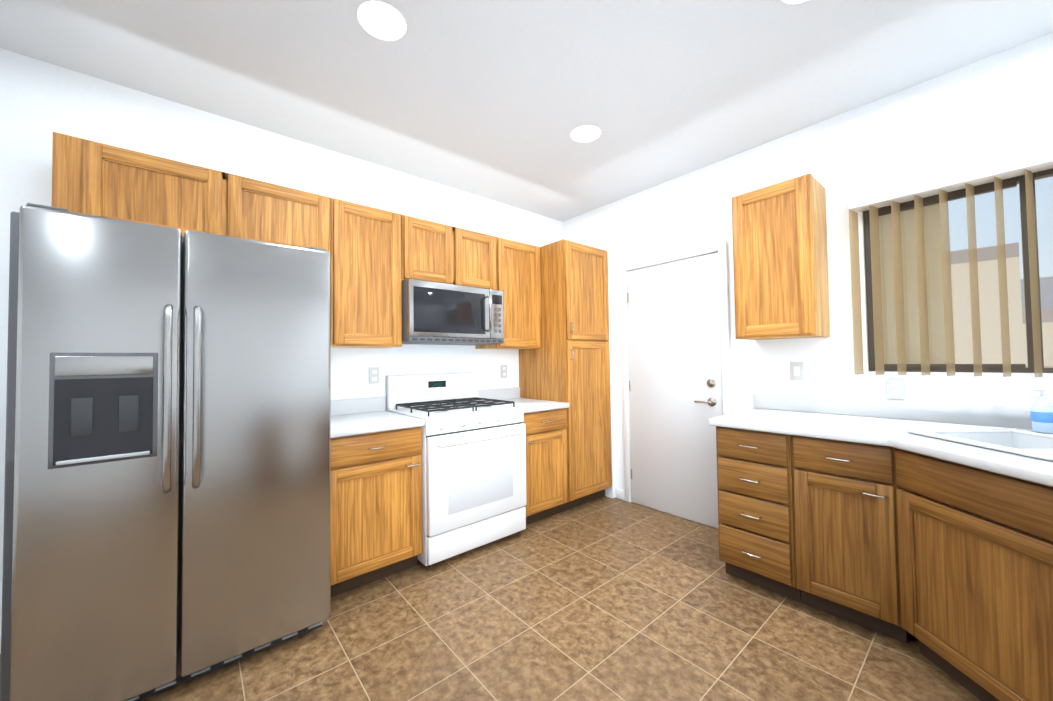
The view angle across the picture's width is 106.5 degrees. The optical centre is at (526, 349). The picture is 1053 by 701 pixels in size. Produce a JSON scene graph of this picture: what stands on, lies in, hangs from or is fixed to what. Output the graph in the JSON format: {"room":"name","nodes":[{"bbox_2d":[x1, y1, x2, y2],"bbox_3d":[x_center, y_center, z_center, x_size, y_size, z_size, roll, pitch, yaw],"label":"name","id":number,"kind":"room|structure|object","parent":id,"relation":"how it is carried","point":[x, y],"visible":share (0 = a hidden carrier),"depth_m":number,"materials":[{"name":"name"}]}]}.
{"room":"kitchen","nodes":[
{"label":"kitchen","id":0,"kind":"room"},
{"bbox_2d":[0,48,562,652],"bbox_3d":[-1.591,-0.004,2.484,5.354,2.708,0.120,1,-2,-40],"label":"wall","id":1,"kind":"structure","parent":0,"point":[40,102],"depth_m":2.31,"materials":[{"name":"paint"}]},
{"bbox_2d":[51,132,330,254],"bbox_3d":[-1.688,-0.712,2.125,1.085,0.406,0.337,1,-2,-40],"label":"upper cabinet","id":2,"kind":"object","parent":1,"relation":"attached to","point":[89,177],"visible":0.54,"depth_m":1.91,"materials":[{"name":"brown wood"}]},
{"bbox_2d":[331,198,401,347],"bbox_3d":[-1.102,-0.463,2.613,0.437,0.894,0.337,1,-2,-40],"label":"upper cabinet","id":3,"kind":"object","parent":1,"relation":"attached to","point":[366,288],"visible":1,"depth_m":2.48,"materials":[{"name":"brown wood"}]},
{"bbox_2d":[369,367,379,383],"bbox_3d":[-1.090,0.187,2.815,0.075,0.118,0.006,1,-2,-40],"label":"electrical outlet","id":4,"kind":"object","parent":1,"relation":"attached to","point":[374,375],"visible":1,"depth_m":2.81,"materials":[{"name":"grey plastic"}]},
{"bbox_2d":[401,214,495,289],"bbox_3d":[-0.639,-0.683,3.014,0.779,0.446,0.337,1,-2,-40],"label":"upper cabinet","id":5,"kind":"object","parent":1,"relation":"attached to","point":[431,251],"visible":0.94,"depth_m":2.85,"materials":[{"name":"brown wood"}]},
{"bbox_2d":[402,279,503,344],"bbox_3d":[-0.587,-0.250,2.948,0.773,0.411,0.456,1,-2,-40],"label":"microwave","id":6,"kind":"object","parent":5,"relation":"attached to","point":[435,313],"visible":1,"depth_m":2.76,"materials":[{"name":"grey metal"}]},
{"bbox_2d":[501,365,506,377],"bbox_3d":[-0.204,0.200,3.567,0.075,0.118,0.006,1,-2,-40],"label":"electrical outlet","id":7,"kind":"object","parent":1,"relation":"attached to","point":[503,371],"visible":1,"depth_m":3.56,"materials":[{"name":"grey plastic"}]},
{"bbox_2d":[475,237,540,348],"bbox_3d":[-0.155,-0.455,3.416,0.476,0.894,0.337,1,-2,-40],"label":"upper cabinet","id":8,"kind":"object","parent":1,"relation":"attached to","point":[518,281],"visible":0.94,"depth_m":3.29,"materials":[{"name":"brown wood"}]},
{"bbox_2d":[0,496,980,700],"bbox_3d":[-0.336,1.322,0.991,5.354,0.060,3.940,1,-2,-40],"label":"floor","id":9,"kind":"structure","parent":0,"point":[604,598],"depth_m":1.77,"materials":[{"name":"tile"}]},
{"bbox_2d":[0,203,330,700],"bbox_3d":[-1.525,0.427,1.818,0.969,1.804,0.864,1,-2,-40],"label":"refrigerator","id":10,"kind":"object","parent":9,"relation":"on","point":[167,506],"visible":1,"depth_m":1.46,"materials":[{"name":"grey metal"}]},
{"bbox_2d":[331,427,422,596],"bbox_3d":[-1.023,0.905,2.418,0.555,0.870,0.656,1,-2,-40],"label":"base cabinet","id":11,"kind":"object","parent":9,"relation":"on","point":[376,505],"visible":0.71,"depth_m":2.20,"materials":[{"name":"brown wood"}]},
{"bbox_2d":[331,396,423,437],"bbox_3d":[-1.033,0.401,2.434,0.555,0.140,0.648,1,-2,-40],"label":"countertop","id":12,"kind":"structure","parent":11,"relation":"on","point":[356,416],"depth_m":2.43,"materials":[{"name":"grey laminate"}]},
{"bbox_2d":[386,372,526,565],"bbox_3d":[-0.491,0.762,2.818,0.767,1.160,0.723,1,-2,-40],"label":"gas range","id":13,"kind":"object","parent":9,"relation":"on","point":[473,472],"visible":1,"depth_m":2.59,"materials":[{"name":"white metal"}]},
{"bbox_2d":[523,408,567,524],"bbox_3d":[-0.037,0.914,3.255,0.486,0.870,0.656,1,-2,-40],"label":"base cabinet","id":14,"kind":"object","parent":9,"relation":"on","point":[546,469],"visible":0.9,"depth_m":3.04,"materials":[{"name":"brown wood"}]},
{"bbox_2d":[478,387,568,412],"bbox_3d":[-0.046,0.409,3.271,0.486,0.140,0.648,1,-2,-40],"label":"countertop","id":15,"kind":"structure","parent":14,"relation":"on","point":[527,405],"depth_m":3.38,"materials":[{"name":"grey laminate"}]},
{"bbox_2d":[519,239,611,511],"bbox_3d":[0.359,0.225,3.618,0.571,2.256,0.656,1,-2,-40],"label":"pantry","id":16,"kind":"object","parent":9,"relation":"on","point":[568,361],"visible":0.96,"depth_m":3.38,"materials":[{"name":"brown wood"}]},
{"bbox_2d":[716,426,800,601],"bbox_3d":[1.445,0.868,2.310,0.692,0.870,0.371,1,-2,-40],"label":"base cabinet","id":17,"kind":"object","parent":9,"relation":"on","point":[755,508],"visible":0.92,"depth_m":2.09,"materials":[{"name":"brown wood"}]},
{"bbox_2d":[791,435,909,643],"bbox_3d":[1.694,0.857,2.018,0.692,0.870,0.391,1,-2,-40],"label":"base cabinet","id":18,"kind":"object","parent":9,"relation":"on","point":[846,543],"visible":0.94,"depth_m":1.80,"materials":[{"name":"brown wood"}]},
{"bbox_2d":[895,448,1052,700],"bbox_3d":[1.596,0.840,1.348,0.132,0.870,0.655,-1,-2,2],"label":"base cabinet","id":19,"kind":"object","parent":9,"relation":"on","point":[976,605],"visible":0.94,"depth_m":1.36,"materials":[{"name":"brown wood"}]},
{"bbox_2d":[709,393,1031,480],"bbox_3d":[1.533,0.350,1.887,1.113,0.140,1.200,1,-2,-40],"label":"countertop","id":20,"kind":"structure","parent":19,"relation":"on","point":[890,423],"depth_m":1.96,"materials":[{"name":"grey laminate"}]},
{"bbox_2d":[1029,457,1052,486],"bbox_3d":[1.559,0.318,0.708,2.599,0.140,0.752,1,-2,-40],"label":"countertop","id":21,"kind":"structure","parent":19,"relation":"on","point":[1040,471],"depth_m":1.18,"materials":[{"name":"grey laminate"}]},
{"bbox_2d":[908,429,1052,461],"bbox_3d":[1.936,0.443,1.345,0.500,0.203,0.800,-1,-2,2],"label":"sink","id":22,"kind":"object","parent":21,"relation":"in","point":[1030,443],"visible":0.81,"depth_m":1.67,"materials":[{"name":"grey ceramic"}]},
{"bbox_2d":[1030,388,1052,432],"bbox_3d":[2.156,0.254,1.641,0.066,0.185,0.066,1,-2,-40],"label":"soap bottle","id":23,"kind":"object","parent":22,"relation":"on","point":[1041,414],"visible":1,"depth_m":1.63,"materials":[{"name":"blue"}]},
{"bbox_2d":[0,0,1052,221],"bbox_3d":[-0.374,-1.444,1.066,5.354,0.060,3.940,1,-2,-40],"label":"ceiling","id":24,"kind":"structure","parent":0,"point":[498,100],"depth_m":1.95,"materials":[{"name":"paint"}]},
{"bbox_2d":[357,0,406,40],"bbox_3d":[-0.613,-1.393,1.672,0.200,0.004,0.200,1,-2,-40],"label":"recessed light","id":25,"kind":"object","parent":24,"relation":"in","point":[381,20],"visible":1,"depth_m":1.66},
{"bbox_2d":[570,125,600,142],"bbox_3d":[0.380,-1.383,2.527,0.200,0.004,0.200,1,-2,-40],"label":"recessed light","id":26,"kind":"object","parent":24,"relation":"in","point":[585,133],"visible":1,"depth_m":2.52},
{"bbox_2d":[781,0,808,3],"bbox_3d":[1.092,-1.421,1.516,0.200,0.004,0.200,1,-2,-40],"label":"recessed light","id":27,"kind":"object","parent":24,"relation":"in","point":[792,1],"visible":1,"depth_m":1.60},
{"bbox_2d":[563,32,1052,543],"bbox_3d":[1.622,-0.043,2.707,0.168,2.708,3.700,1,-2,-40],"label":"wall","id":28,"kind":"structure","parent":0,"point":[993,104],"depth_m":2.35,"materials":[{"name":"paint"}]},
{"bbox_2d":[616,488,624,499],"bbox_3d":[1.193,1.286,3.130,0.011,0.085,1.169,1,-2,-40],"label":"baseboard","id":29,"kind":"structure","parent":28,"relation":"attached to","point":[620,493],"depth_m":3.53,"materials":[{"name":"white paint"}]},
{"bbox_2d":[627,252,722,527],"bbox_3d":[1.147,0.308,3.152,0.066,2.027,0.803,1,-2,-40],"label":"entry door","id":30,"kind":"structure","parent":28,"relation":"in","point":[675,368],"depth_m":3.13,"materials":[{"name":"white paint"}]},
{"bbox_2d":[620,242,731,501],"bbox_3d":[1.164,0.281,3.166,0.023,2.097,0.924,1,-2,-40],"label":"door frame","id":31,"kind":"structure","parent":28,"relation":"attached to","point":[720,248],"depth_m":3.13,"materials":[{"name":"white paint"}]},
{"bbox_2d":[732,173,829,339],"bbox_3d":[1.573,-0.526,2.448,0.337,0.910,0.421,1,-2,-40],"label":"upper cabinet","id":32,"kind":"object","parent":28,"relation":"attached to","point":[780,263],"visible":1,"depth_m":2.32,"materials":[{"name":"brown wood"}]},
{"bbox_2d":[790,362,803,380],"bbox_3d":[1.729,0.139,2.513,0.006,0.118,0.075,1,-2,-40],"label":"light switch","id":33,"kind":"object","parent":28,"relation":"attached to","point":[796,370],"visible":1,"depth_m":2.51,"materials":[{"name":"grey plastic"}]},
{"bbox_2d":[886,378,904,399],"bbox_3d":[2.027,0.215,2.161,0.006,0.118,0.075,1,-2,-40],"label":"electrical outlet","id":34,"kind":"object","parent":28,"relation":"attached to","point":[895,388],"visible":1,"depth_m":2.16,"materials":[{"name":"grey plastic"}]},
{"bbox_2d":[847,138,1052,212],"bbox_3d":[2.302,-0.867,1.767,0.112,0.100,1.334,1,-2,-40],"label":"window valance","id":35,"kind":"object","parent":28,"relation":"attached to","point":[1032,157],"visible":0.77,"depth_m":1.92,"materials":[{"name":"white paint"}]},
{"bbox_2d":[863,168,1052,372],"bbox_3d":[2.374,-0.357,1.849,0.056,0.933,1.182,1,-2,-40],"label":"window","id":36,"kind":"structure","parent":28,"relation":"in","point":[934,283],"depth_m":2.12,"materials":[{"name":"brown"}]},
{"bbox_2d":[849,169,1042,376],"bbox_3d":[2.290,-0.344,1.774,0.085,0.936,1.272,1,-2,-40],"label":"window blinds","id":37,"kind":"object","parent":36,"relation":"attached to","point":[922,288],"visible":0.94,"depth_m":1.99,"materials":[{"name":"fabric"}]}
]}

